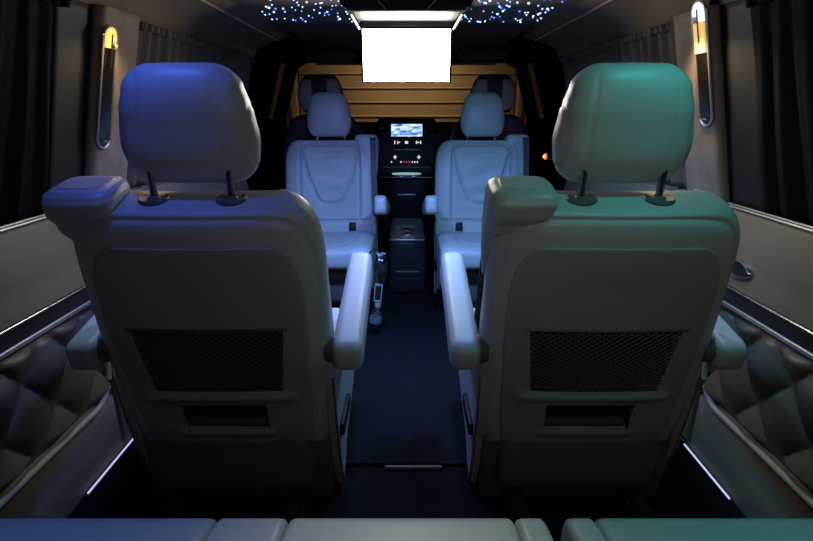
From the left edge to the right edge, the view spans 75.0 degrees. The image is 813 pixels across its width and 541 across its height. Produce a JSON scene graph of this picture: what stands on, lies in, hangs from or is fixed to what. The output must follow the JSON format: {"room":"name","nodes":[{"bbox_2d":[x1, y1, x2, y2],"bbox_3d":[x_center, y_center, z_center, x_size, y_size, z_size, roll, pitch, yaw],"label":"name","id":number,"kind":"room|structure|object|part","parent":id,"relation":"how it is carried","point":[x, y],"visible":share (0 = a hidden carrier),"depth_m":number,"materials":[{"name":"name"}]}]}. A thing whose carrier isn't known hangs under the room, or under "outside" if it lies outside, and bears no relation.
{"room":"vehicle interior","nodes":[
{"label":"vehicle interior","id":0,"kind":"room"},
{"bbox_2d":[48,0,90,189],"bbox_3d":[-0.856,-0.406,1.345,0.141,0.509,0.175,0,17,0],"label":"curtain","id":1,"kind":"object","parent":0,"point":[71,40],"depth_m":1.32,"materials":[{"name":"black fabric"}]},
{"bbox_2d":[78,0,288,57],"bbox_3d":[-0.721,-0.652,1.040,0.248,0.160,3.470,0,17,0],"label":"trim","id":2,"kind":"structure","parent":1,"relation":"attached to","point":[196,19],"depth_m":1.91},
{"bbox_2d":[127,22,254,187],"bbox_3d":[-0.856,-0.659,2.169,0.197,0.492,1.198,0,17,0],"label":"curtain","id":3,"kind":"object","parent":2,"relation":"hanging from","point":[156,44],"visible":0.32,"depth_m":1.82,"materials":[{"name":"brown fabric"}]},
{"bbox_2d":[85,4,139,179],"bbox_3d":[-0.835,-0.455,1.508,0.164,0.509,0.239,0,17,0],"label":"wall pillar","id":4,"kind":"structure","parent":0,"point":[111,161],"depth_m":1.46,"materials":[{"name":"beige fabric"}]},
{"bbox_2d":[95,24,118,149],"bbox_3d":[-0.806,-0.487,1.425,0.103,0.318,0.074,4,17,14],"label":"lamp","id":5,"kind":"object","parent":4,"relation":"attached to","point":[106,86],"visible":1,"depth_m":1.42,"materials":[{"name":"silver metal"}]},
{"bbox_3d":[-0.772,-0.574,1.387,0.026,0.081,0.004,4,17,14],"label":"reading arm","id":6,"kind":"part","parent":5,"relation":"part of","materials":[{"name":"silver metal"}]},
{"bbox_2d":[113,42,117,48],"bbox_3d":[-0.768,-0.591,1.389,0.016,0.018,0.018,0,17,0],"label":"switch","id":7,"kind":"object","parent":5,"relation":"attached to","point":[115,45],"depth_m":1.39,"materials":[{"name":"silver metal"}]},
{"bbox_2d":[0,179,248,517],"bbox_3d":[-0.899,0.259,1.318,0.073,0.737,3.470,0,17,0],"label":"wall","id":8,"kind":"structure","parent":0,"point":[39,265],"depth_m":1.31,"materials":[{"name":"beige leather"}]},
{"bbox_2d":[0,145,49,223],"bbox_3d":[-0.892,-0.158,0.449,0.157,0.562,2.050,0,17,0],"label":"window","id":9,"kind":"structure","parent":8,"relation":"in","point":[49,145],"depth_m":1.37,"materials":[{"name":"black glass"}]},
{"bbox_2d":[0,285,85,335],"bbox_3d":[-0.871,0.093,1.257,0.030,0.008,3.450,0,17,0],"label":"trim","id":10,"kind":"structure","parent":8,"relation":"attached to","point":[83,287],"depth_m":1.24,"materials":[{"name":"silver metal"}]},
{"bbox_2d":[0,288,88,351],"bbox_3d":[-0.874,0.114,1.263,0.024,0.034,3.450,0,17,0],"label":"trim","id":11,"kind":"structure","parent":8,"relation":"attached to","point":[23,330],"depth_m":1.25,"materials":[{"name":"black plastic"}]},
{"bbox_2d":[0,299,90,360],"bbox_3d":[-0.872,0.139,1.271,0.028,0.013,3.450,0,17,0],"label":"trim","id":12,"kind":"structure","parent":8,"relation":"attached to","point":[11,349],"depth_m":1.25,"materials":[{"name":"silver metal"}]},
{"bbox_2d":[0,305,110,491],"bbox_3d":[-0.871,0.504,0.601,0.030,0.285,1.915,0,17,0],"label":"quilted door panel","id":13,"kind":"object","parent":8,"relation":"attached to","point":[42,395],"depth_m":1.26,"materials":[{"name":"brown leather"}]},
{"bbox_2d":[0,362,111,509],"bbox_3d":[-0.868,0.524,0.606,0.017,0.276,1.953,0,17,0],"label":"trim","id":14,"kind":"structure","parent":8,"relation":"attached to","point":[24,480],"depth_m":1.31,"materials":[{"name":"beige"}]},
{"bbox_2d":[0,182,161,232],"bbox_3d":[-0.906,-0.096,1.199,0.017,0.011,3.450,0,17,0],"label":"trim","id":15,"kind":"structure","parent":8,"relation":"attached to","point":[27,221],"depth_m":1.26,"materials":[{"name":"silver metal"}]},
{"bbox_2d":[0,0,70,221],"bbox_3d":[-0.852,-0.117,0.388,0.172,0.492,1.883,0,17,0],"label":"curtain","id":16,"kind":"object","parent":15,"relation":"on","point":[26,26],"visible":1,"depth_m":1.18,"materials":[{"name":"black fabric"}]},
{"bbox_2d":[109,362,130,441],"bbox_3d":[-0.873,0.088,2.275,0.022,0.466,1.498,0,17,0],"label":"trim","id":17,"kind":"structure","parent":8,"relation":"attached to","point":[125,433],"depth_m":1.60,"materials":[{"name":"grey plastic"}]},
{"bbox_2d":[137,63,299,186],"bbox_3d":[-2.400,-2.107,6.571,2.100,2.400,0.200,0,17,0],"label":"wall","id":18,"kind":"structure","parent":0,"point":[295,107],"depth_m":6.48,"materials":[{"name":"paint"}]},
{"bbox_2d":[247,30,318,190],"bbox_3d":[-0.753,-0.740,3.470,0.309,1.393,1.230,0,17,0],"label":"wall","id":19,"kind":"structure","parent":0,"point":[270,174],"depth_m":3.34,"materials":[{"name":"black"}]},
{"bbox_2d":[287,102,292,122],"bbox_3d":[-0.873,-1.296,3.932,0.049,0.488,0.356,-4,17,-11],"label":"trim","id":20,"kind":"structure","parent":19,"relation":"attached to","point":[289,113],"depth_m":4.04,"materials":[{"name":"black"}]},
{"bbox_2d":[305,52,507,62],"bbox_3d":[0.000,-1.536,3.797,1.660,0.085,0.080,0,17,0],"label":"trim","id":21,"kind":"structure","parent":19,"relation":"attached to","point":[357,58],"depth_m":3.77,"materials":[{"name":"black"}]},
{"bbox_2d":[315,62,497,64],"bbox_3d":[0.000,-1.484,3.803,1.300,0.017,0.050,0,17,0],"label":"trim","id":22,"kind":"structure","parent":19,"relation":"attached to","point":[316,63],"depth_m":3.78,"materials":[{"name":"beige wood"}]},
{"bbox_2d":[67,242,745,540],"bbox_3d":[0.000,0.427,2.064,1.800,0.020,4.800,0,17,0],"label":"floor","id":23,"kind":"structure","parent":0,"point":[128,491],"depth_m":1.43,"materials":[{"name":"black carpet"}]},
{"bbox_2d":[83,438,133,498],"bbox_3d":[-0.860,0.560,1.572,0.012,0.012,0.320,0,17,0],"label":"light strip","id":24,"kind":"object","parent":23,"relation":"on","point":[128,445],"visible":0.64,"depth_m":1.52,"materials":[{"name":"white plastic"}]},
{"bbox_2d":[40,63,372,523],"bbox_3d":[-0.431,0.052,1.399,0.668,1.085,0.678,0,17,0],"label":"seat","id":25,"kind":"object","parent":23,"relation":"on","point":[222,336],"visible":1,"depth_m":1.12,"materials":[{"name":"grey leather"}]},
{"bbox_3d":[-0.727,0.085,1.377,0.071,0.170,0.456,0,17,0],"label":"armrest","id":26,"kind":"part","parent":25,"relation":"part of","materials":[{"name":"grey leather"}]},
{"bbox_3d":[-0.508,-0.162,1.062,0.015,0.111,0.027,0,17,0],"label":"headrest post","id":27,"kind":"part","parent":25,"relation":"part of","materials":[{"name":"black metal"}]},
{"bbox_3d":[-0.580,0.529,1.573,0.050,0.071,0.620,0,17,0],"label":"rail","id":28,"kind":"part","parent":25,"relation":"part of","materials":[{"name":"black plastic"}]},
{"bbox_3d":[-0.430,0.200,1.187,0.434,0.554,0.142,0,17,0],"label":"panel","id":29,"kind":"part","parent":25,"relation":"part of","materials":[{"name":"grey plastic"}]},
{"bbox_3d":[-0.430,0.153,1.222,0.524,0.688,0.240,0,17,0],"label":"backrest","id":30,"kind":"part","parent":25,"relation":"part of","materials":[{"name":"grey leather"}]},
{"bbox_2d":[188,416,269,425],"bbox_3d":[-0.430,0.365,1.296,0.200,0.018,0.031,0,17,0],"label":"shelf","id":31,"kind":"object","parent":25,"relation":"attached to","point":[192,420],"depth_m":1.28,"materials":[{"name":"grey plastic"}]},
{"bbox_3d":[-0.352,-0.162,1.062,0.015,0.111,0.027,0,17,0],"label":"headrest post","id":32,"kind":"part","parent":25,"relation":"part of","materials":[{"name":"black metal"}]},
{"bbox_3d":[-0.430,0.444,1.536,0.475,0.225,0.440,0,17,0],"label":"seat","id":33,"kind":"part","parent":25,"relation":"part of","materials":[{"name":"grey plastic"}]},
{"bbox_3d":[-0.280,0.529,1.573,0.050,0.071,0.620,0,17,0],"label":"rail","id":34,"kind":"part","parent":25,"relation":"part of","materials":[{"name":"black plastic"}]},
{"bbox_2d":[332,308,339,332],"bbox_3d":[-0.430,0.246,1.539,0.510,0.142,0.500,0,17,0],"label":"seat cushion","id":35,"kind":"object","parent":25,"relation":"on","point":[335,311],"depth_m":1.65,"materials":[{"name":"grey leather"}]},
{"bbox_3d":[-0.133,0.085,1.377,0.071,0.170,0.456,0,17,0],"label":"armrest","id":36,"kind":"part","parent":25,"relation":"part of","materials":[{"name":"grey leather"}]},
{"bbox_2d":[0,518,552,540],"bbox_3d":[-0.293,0.634,0.632,1.014,0.418,0.530,0,17,0],"label":"bench","id":37,"kind":"object","parent":23,"relation":"on","point":[11,529],"visible":1,"depth_m":0.78,"materials":[{"name":"grey leather"}]},
{"bbox_2d":[0,518,216,540],"bbox_3d":[-0.546,0.506,0.593,0.508,0.150,0.530,0,17,0],"label":"seat cushion","id":38,"kind":"object","parent":37,"relation":"on","point":[11,529],"depth_m":0.78,"materials":[{"name":"grey leather"}]},
{"bbox_2d":[282,518,519,540],"bbox_3d":[-0.008,0.506,0.593,0.348,0.150,0.530,0,17,0],"label":"seat cushion","id":39,"kind":"object","parent":37,"relation":"on","point":[298,529],"depth_m":0.78,"materials":[{"name":"grey leather"}]},
{"bbox_2d":[284,74,378,169],"bbox_3d":[-0.496,-0.689,3.623,0.597,1.205,0.567,0,17,0],"label":"seat","id":40,"kind":"object","parent":23,"relation":"on","point":[310,84],"visible":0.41,"depth_m":3.27,"materials":[{"name":"grey leather"}]},
{"bbox_3d":[-0.530,-0.651,3.527,0.530,0.750,0.268,0,17,0],"label":"backrest","id":41,"kind":"part","parent":40,"relation":"part of","materials":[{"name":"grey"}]},
{"bbox_2d":[285,92,389,302],"bbox_3d":[-0.411,-0.351,2.723,0.641,1.085,0.678,0,17,0],"label":"seat","id":42,"kind":"object","parent":23,"relation":"on","point":[337,178],"visible":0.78,"depth_m":2.85,"materials":[{"name":"grey leather"}]},
{"bbox_3d":[-0.412,-0.366,2.925,0.503,0.688,0.240,0,17,0],"label":"backrest","id":43,"kind":"part","parent":42,"relation":"part of","materials":[{"name":"grey leather"}]},
{"bbox_2d":[323,230,374,269],"bbox_3d":[-0.412,-0.112,2.715,0.490,0.142,0.500,0,17,0],"label":"seat cushion","id":44,"kind":"object","parent":42,"relation":"on","point":[340,245],"depth_m":2.55,"materials":[{"name":"grey leather"}]},
{"bbox_3d":[-0.412,0.050,2.828,0.456,0.225,0.440,0,17,0],"label":"seat","id":45,"kind":"part","parent":42,"relation":"part of","materials":[{"name":"white leather"}]},
{"bbox_2d":[369,248,385,301],"bbox_3d":[-0.126,0.013,2.451,0.080,0.244,0.123,-5,18,-16],"label":"seat belt buckle","id":46,"kind":"object","parent":42,"relation":"hanging from","point":[378,287],"visible":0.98,"depth_m":2.42,"materials":[{"name":"grey metal"}]},
{"bbox_3d":[-0.127,-0.336,2.760,0.068,0.170,0.456,0,17,0],"label":"armrest","id":47,"kind":"part","parent":42,"relation":"part of","materials":[{"name":"grey leather"}]},
{"bbox_2d":[345,327,467,465],"bbox_3d":[0.000,0.420,2.033,0.470,0.012,1.015,0,17,0],"label":"carpet","id":48,"kind":"object","parent":23,"relation":"on","point":[406,407],"visible":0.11,"depth_m":1.86,"materials":[{"name":"blue carpet"}]},
{"bbox_2d":[369,302,381,324],"bbox_3d":[-0.144,0.221,2.420,0.070,0.149,0.058,-15,22,-40],"label":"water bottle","id":49,"kind":"object","parent":48,"relation":"on","point":[375,319],"visible":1,"depth_m":2.40,"materials":[{"name":"clear plastic"}]},
{"bbox_2d":[357,118,456,249],"bbox_3d":[0.000,-0.686,4.078,1.720,0.935,0.799,0,17,0],"label":"console","id":50,"kind":"object","parent":23,"relation":"on","point":[408,147],"visible":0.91,"depth_m":3.82,"materials":[{"name":"black plastic"}]},
{"bbox_2d":[376,122,387,133],"bbox_3d":[-0.175,-1.026,3.816,0.084,0.081,0.030,0,17,0],"label":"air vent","id":51,"kind":"object","parent":50,"relation":"attached to","point":[381,127],"depth_m":3.81,"materials":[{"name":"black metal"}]},
{"bbox_3d":[0.000,-0.683,3.738,0.208,0.006,0.104,0,17,0],"label":"tray lid","id":52,"kind":"part","parent":50,"relation":"part of","materials":[{"name":"silver"}]},
{"bbox_2d":[378,173,434,178],"bbox_3d":[0.000,-0.669,3.758,0.400,0.030,0.160,0,17,0],"label":"shelf","id":53,"kind":"object","parent":50,"relation":"attached to","point":[381,175],"depth_m":3.68,"materials":[{"name":"black"}]},
{"bbox_3d":[0.000,-0.537,3.752,0.130,0.012,0.014,0,17,0],"label":"drawer handle","id":54,"kind":"part","parent":50,"relation":"part of","materials":[{"name":"silver metal"}]},
{"bbox_3d":[0.000,-0.515,3.816,0.380,0.310,0.100,0,17,0],"label":"drawer","id":55,"kind":"part","parent":50,"relation":"part of","materials":[{"name":"black plastic"}]},
{"bbox_2d":[391,124,421,135],"bbox_3d":[0.002,-1.009,3.811,0.224,0.085,0.022,0,17,0],"label":"screen","id":56,"kind":"object","parent":50,"relation":"attached to","point":[396,129],"depth_m":3.81,"materials":[{"name":"blue"}]},
{"bbox_2d":[425,122,436,133],"bbox_3d":[0.175,-1.026,3.816,0.084,0.081,0.030,0,17,0],"label":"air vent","id":57,"kind":"object","parent":50,"relation":"attached to","point":[430,127],"depth_m":3.81,"materials":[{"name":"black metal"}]},
{"bbox_2d":[389,218,425,292],"bbox_3d":[0.005,-0.110,3.225,0.206,0.320,0.605,0,17,0],"label":"console","id":58,"kind":"object","parent":23,"relation":"on","point":[407,238],"visible":1,"depth_m":2.96,"materials":[{"name":"black plastic"}]},
{"bbox_3d":[0.005,-0.250,3.185,0.190,0.014,0.580,0,17,0],"label":"plate","id":59,"kind":"part","parent":58,"relation":"part of","materials":[{"name":"black plastic"}]},
{"bbox_3d":[0.005,-0.297,3.307,0.130,0.006,0.160,0,17,0],"label":"lid","id":60,"kind":"part","parent":58,"relation":"part of","materials":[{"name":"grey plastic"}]},
{"bbox_2d":[385,465,441,469],"bbox_3d":[0.020,0.571,1.535,0.165,0.012,0.010,0,17,0],"label":"strip","id":61,"kind":"object","parent":23,"relation":"on","point":[387,467],"visible":1,"depth_m":1.53,"materials":[{"name":"grey plastic"}]},
{"bbox_2d":[422,92,529,302],"bbox_3d":[0.406,-0.351,2.723,0.641,1.085,0.678,0,17,0],"label":"seat","id":62,"kind":"object","parent":23,"relation":"on","point":[463,168],"visible":0.66,"depth_m":2.85,"materials":[{"name":"grey leather"}]},
{"bbox_3d":[0.120,-0.336,2.760,0.068,0.170,0.456,0,17,0],"label":"armrest","id":63,"kind":"part","parent":62,"relation":"part of","materials":[{"name":"grey leather"}]},
{"bbox_2d":[436,230,480,269],"bbox_3d":[0.405,-0.112,2.715,0.490,0.142,0.500,0,17,0],"label":"seat cushion","id":64,"kind":"object","parent":62,"relation":"on","point":[467,243],"depth_m":2.56,"materials":[{"name":"grey leather"}]},
{"bbox_3d":[0.405,0.050,2.828,0.456,0.225,0.440,0,17,0],"label":"seat","id":65,"kind":"part","parent":62,"relation":"part of","materials":[{"name":"white leather"}]},
{"bbox_3d":[0.405,-0.366,2.925,0.503,0.688,0.240,0,17,0],"label":"backrest","id":66,"kind":"part","parent":62,"relation":"part of","materials":[{"name":"grey leather"}]},
{"bbox_2d":[450,74,528,139],"bbox_3d":[0.501,-0.689,3.623,0.597,1.205,0.567,0,17,0],"label":"seat","id":67,"kind":"object","parent":23,"relation":"on","point":[503,85],"visible":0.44,"depth_m":3.24,"materials":[{"name":"grey leather"}]},
{"bbox_3d":[0.535,-0.651,3.527,0.530,0.750,0.268,0,17,0],"label":"backrest","id":68,"kind":"part","parent":67,"relation":"part of","materials":[{"name":"grey leather"}]},
{"bbox_2d":[440,63,746,523],"bbox_3d":[0.429,0.052,1.399,0.668,1.085,0.678,0,17,0],"label":"seat","id":69,"kind":"object","parent":23,"relation":"on","point":[584,343],"visible":0.99,"depth_m":1.12,"materials":[{"name":"grey leather"}]},
{"bbox_3d":[0.133,0.085,1.377,0.071,0.170,0.456,0,17,0],"label":"armrest","id":70,"kind":"part","parent":69,"relation":"part of","materials":[{"name":"grey leather"}]},
{"bbox_3d":[0.280,0.529,1.573,0.050,0.071,0.620,0,17,0],"label":"rail","id":71,"kind":"part","parent":69,"relation":"part of","materials":[{"name":"black plastic"}]},
{"bbox_3d":[0.430,0.444,1.536,0.475,0.225,0.440,0,17,0],"label":"seat","id":72,"kind":"part","parent":69,"relation":"part of","materials":[{"name":"grey plastic"}]},
{"bbox_3d":[0.352,-0.162,1.062,0.015,0.111,0.027,0,17,0],"label":"headrest post","id":73,"kind":"part","parent":69,"relation":"part of","materials":[{"name":"black metal"}]},
{"bbox_2d":[543,416,624,425],"bbox_3d":[0.430,0.365,1.296,0.200,0.018,0.031,0,17,0],"label":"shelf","id":74,"kind":"object","parent":69,"relation":"attached to","point":[549,420],"depth_m":1.28,"materials":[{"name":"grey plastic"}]},
{"bbox_3d":[0.430,0.153,1.222,0.524,0.688,0.240,0,17,0],"label":"backrest","id":75,"kind":"part","parent":69,"relation":"part of","materials":[{"name":"grey leather"}]},
{"bbox_3d":[0.430,0.200,1.187,0.434,0.554,0.142,0,17,0],"label":"panel","id":76,"kind":"part","parent":69,"relation":"part of","materials":[{"name":"grey plastic"}]},
{"bbox_3d":[0.580,0.529,1.573,0.050,0.071,0.620,0,17,0],"label":"rail","id":77,"kind":"part","parent":69,"relation":"part of","materials":[{"name":"black plastic"}]},
{"bbox_3d":[0.508,-0.162,1.062,0.015,0.111,0.027,0,17,0],"label":"headrest post","id":78,"kind":"part","parent":69,"relation":"part of","materials":[{"name":"black metal"}]},
{"bbox_3d":[0.727,0.085,1.377,0.071,0.170,0.456,0,17,0],"label":"armrest","id":79,"kind":"part","parent":69,"relation":"part of","materials":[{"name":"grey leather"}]},
{"bbox_2d":[561,518,812,540],"bbox_3d":[0.521,0.634,0.632,0.557,0.418,0.530,0,17,0],"label":"bench","id":80,"kind":"object","parent":23,"relation":"on","point":[574,529],"visible":1,"depth_m":0.78,"materials":[{"name":"grey leather"}]},
{"bbox_2d":[681,443,734,503],"bbox_3d":[0.860,0.575,1.524,0.012,0.012,0.260,0,17,0],"label":"light strip","id":81,"kind":"object","parent":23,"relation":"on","point":[688,450],"visible":1,"depth_m":1.50,"materials":[{"name":"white plastic"}]},
{"bbox_2d":[280,23,532,51],"bbox_3d":[0.000,-0.893,1.594,1.310,0.010,4.670,0,17,0],"label":"ceiling","id":82,"kind":"structure","parent":0,"point":[322,36],"depth_m":2.90,"materials":[{"name":"grey fabric"}]},
{"bbox_2d":[230,0,582,22],"bbox_3d":[0.000,-0.621,0.835,1.280,0.009,2.960,0,17,0],"label":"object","id":83,"kind":"object","parent":82,"relation":"attached to","point":[268,11],"visible":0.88,"depth_m":1.97,"materials":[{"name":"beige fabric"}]},
{"bbox_2d":[339,0,473,82],"bbox_3d":[0.000,-0.794,1.853,0.429,0.250,0.300,0,17,0],"label":"monitor","id":84,"kind":"object","parent":83,"relation":"attached to","point":[403,41],"visible":1,"depth_m":1.94,"materials":[{"name":"white plastic"}]},
{"bbox_3d":[-0.182,-0.878,1.867,0.012,0.045,0.118,3,17,10],"label":"arm","id":85,"kind":"part","parent":84,"relation":"part of","materials":[{"name":"silver metal"}]},
{"bbox_2d":[353,11,459,20],"bbox_3d":[0.000,-0.871,1.815,0.350,0.004,0.200,0,17,0],"label":"lamp","id":86,"kind":"object","parent":84,"relation":"on","point":[357,15],"depth_m":1.81,"materials":[{"name":"grey plastic"}]},
{"bbox_3d":[0.000,-0.799,1.968,0.337,0.191,0.035,0,17,0],"label":"frame","id":87,"kind":"part","parent":84,"relation":"part of","materials":[{"name":"black"}]},
{"bbox_3d":[0.182,-0.878,1.867,0.012,0.045,0.118,-3,17,-10],"label":"arm","id":88,"kind":"part","parent":84,"relation":"part of","materials":[{"name":"silver metal"}]},
{"bbox_2d":[494,30,565,190],"bbox_3d":[0.753,-0.740,3.470,0.309,1.393,1.230,0,17,0],"label":"wall","id":89,"kind":"structure","parent":0,"point":[523,51],"depth_m":3.31,"materials":[{"name":"black"}]},
{"bbox_2d":[520,102,525,121],"bbox_3d":[0.873,-1.296,3.932,0.049,0.488,0.356,4,17,11],"label":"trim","id":90,"kind":"structure","parent":89,"relation":"attached to","point":[523,113],"depth_m":4.04,"materials":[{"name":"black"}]},
{"bbox_2d":[543,152,552,160],"bbox_3d":[0.856,-0.677,3.149,0.087,0.050,0.050,0,17,0],"label":"indicator","id":91,"kind":"object","parent":89,"relation":"attached to","point":[548,156],"visible":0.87,"depth_m":3.13,"materials":[{"name":"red plastic"}]},
{"bbox_2d":[515,63,670,184],"bbox_3d":[2.420,-2.107,6.571,2.100,2.400,0.200,0,17,0],"label":"wall","id":92,"kind":"structure","parent":0,"point":[518,103],"depth_m":6.48,"materials":[{"name":"paint"}]},
{"bbox_2d":[564,179,812,517],"bbox_3d":[0.899,0.259,1.318,0.073,0.737,3.470,0,17,0],"label":"wall","id":93,"kind":"structure","parent":0,"point":[779,255],"depth_m":1.31,"materials":[{"name":"beige leather"}]},
{"bbox_2d":[682,362,703,441],"bbox_3d":[0.873,0.088,2.275,0.022,0.466,1.498,0,17,0],"label":"trim","id":94,"kind":"structure","parent":93,"relation":"attached to","point":[687,433],"depth_m":1.60,"materials":[{"name":"grey plastic"}]},
{"bbox_2d":[651,182,812,232],"bbox_3d":[0.906,-0.096,1.199,0.017,0.011,3.450,0,17,0],"label":"trim","id":95,"kind":"structure","parent":93,"relation":"attached to","point":[785,221],"depth_m":1.33,"materials":[{"name":"silver metal"}]},
{"bbox_2d":[745,0,812,223],"bbox_3d":[0.853,-0.117,0.388,0.173,0.492,1.883,0,17,0],"label":"curtain","id":96,"kind":"object","parent":95,"relation":"on","point":[782,30],"visible":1,"depth_m":1.19,"materials":[{"name":"black fabric"}]},
{"bbox_2d":[731,258,753,279],"bbox_3d":[0.870,-0.004,1.384,0.024,0.050,0.112,0,17,0],"label":"door pull","id":97,"kind":"object","parent":93,"relation":"attached to","point":[742,270],"visible":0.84,"depth_m":1.36,"materials":[{"name":"silver metal"}]},
{"bbox_2d":[732,262,746,276],"bbox_3d":[0.866,-0.004,1.384,0.004,0.035,0.088,0,17,0],"label":"door handle","id":98,"kind":"object","parent":97,"relation":"on","point":[739,268],"depth_m":1.37,"materials":[{"name":"black"}]},
{"bbox_2d":[701,362,812,509],"bbox_3d":[0.868,0.524,0.606,0.017,0.276,1.953,0,17,0],"label":"trim","id":99,"kind":"structure","parent":93,"relation":"attached to","point":[788,480],"depth_m":1.31,"materials":[{"name":"beige"}]},
{"bbox_2d":[702,305,812,491],"bbox_3d":[0.871,0.504,0.601,0.030,0.285,1.915,0,17,0],"label":"quilted door panel","id":100,"kind":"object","parent":93,"relation":"attached to","point":[770,395],"depth_m":1.26,"materials":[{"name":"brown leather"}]},
{"bbox_2d":[722,299,812,360],"bbox_3d":[0.872,0.139,1.271,0.028,0.013,3.450,0,17,0],"label":"trim","id":101,"kind":"structure","parent":93,"relation":"attached to","point":[801,349],"depth_m":1.25,"materials":[{"name":"silver metal"}]},
{"bbox_2d":[724,288,812,351],"bbox_3d":[0.874,0.114,1.263,0.024,0.034,3.450,0,17,0],"label":"trim","id":102,"kind":"structure","parent":93,"relation":"attached to","point":[789,330],"depth_m":1.25,"materials":[{"name":"black plastic"}]},
{"bbox_2d":[727,285,812,335],"bbox_3d":[0.871,0.093,1.257,0.030,0.008,3.450,0,17,0],"label":"trim","id":103,"kind":"structure","parent":93,"relation":"attached to","point":[729,287],"depth_m":1.24,"materials":[{"name":"silver metal"}]},
{"bbox_2d":[673,4,729,202],"bbox_3d":[0.835,-0.455,1.508,0.164,0.509,0.239,0,17,0],"label":"wall pillar","id":104,"kind":"structure","parent":0,"point":[706,164],"depth_m":1.48,"materials":[{"name":"beige fabric"}]},
{"bbox_2d":[691,0,713,126],"bbox_3d":[0.790,-0.546,1.413,0.103,0.318,0.074,-4,17,-14],"label":"lamp","id":105,"kind":"object","parent":104,"relation":"attached to","point":[702,69],"visible":1,"depth_m":1.41,"materials":[{"name":"silver"}]},
{"bbox_2d":[691,17,698,23],"bbox_3d":[0.751,-0.650,1.377,0.016,0.018,0.018,0,17,0],"label":"switch","id":106,"kind":"object","parent":105,"relation":"attached to","point":[695,20],"depth_m":1.37,"materials":[{"name":"silver metal"}]},
{"bbox_3d":[0.755,-0.633,1.375,0.026,0.081,0.004,-4,17,-14],"label":"reading arm","id":107,"kind":"part","parent":105,"relation":"part of","materials":[{"name":"silver metal"}]},
{"bbox_2d":[722,0,764,211],"bbox_3d":[0.856,-0.406,1.345,0.141,0.509,0.175,0,17,0],"label":"wall","id":108,"kind":"structure","parent":0,"point":[740,75],"depth_m":1.34,"materials":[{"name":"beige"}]},
{"bbox_2d":[524,0,734,57],"bbox_3d":[0.721,-0.652,1.040,0.248,0.160,3.470,0,17,0],"label":"trim","id":109,"kind":"structure","parent":108,"relation":"attached to","point":[616,19],"depth_m":1.91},
{"bbox_2d":[559,21,686,189],"bbox_3d":[0.855,-0.660,2.170,0.193,0.492,1.198,0,17,0],"label":"curtain","id":110,"kind":"object","parent":109,"relation":"hanging from","point":[656,44],"visible":0.3,"depth_m":1.83,"materials":[{"name":"brown fabric"}]},
{"bbox_3d":[0.000,-3.312,6.204,7.000,0.100,0.200,0,17,0],"label":"lintel","id":111,"kind":"object","parent":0,"visible":0},
{"bbox_2d":[299,63,515,121],"bbox_3d":[0.010,-2.187,6.629,2.680,2.520,0.042,0,17,0],"label":"partition wall","id":112,"kind":"structure","parent":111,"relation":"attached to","point":[367,102],"depth_m":6.62,"materials":[{"name":"brown wood"}]}
]}

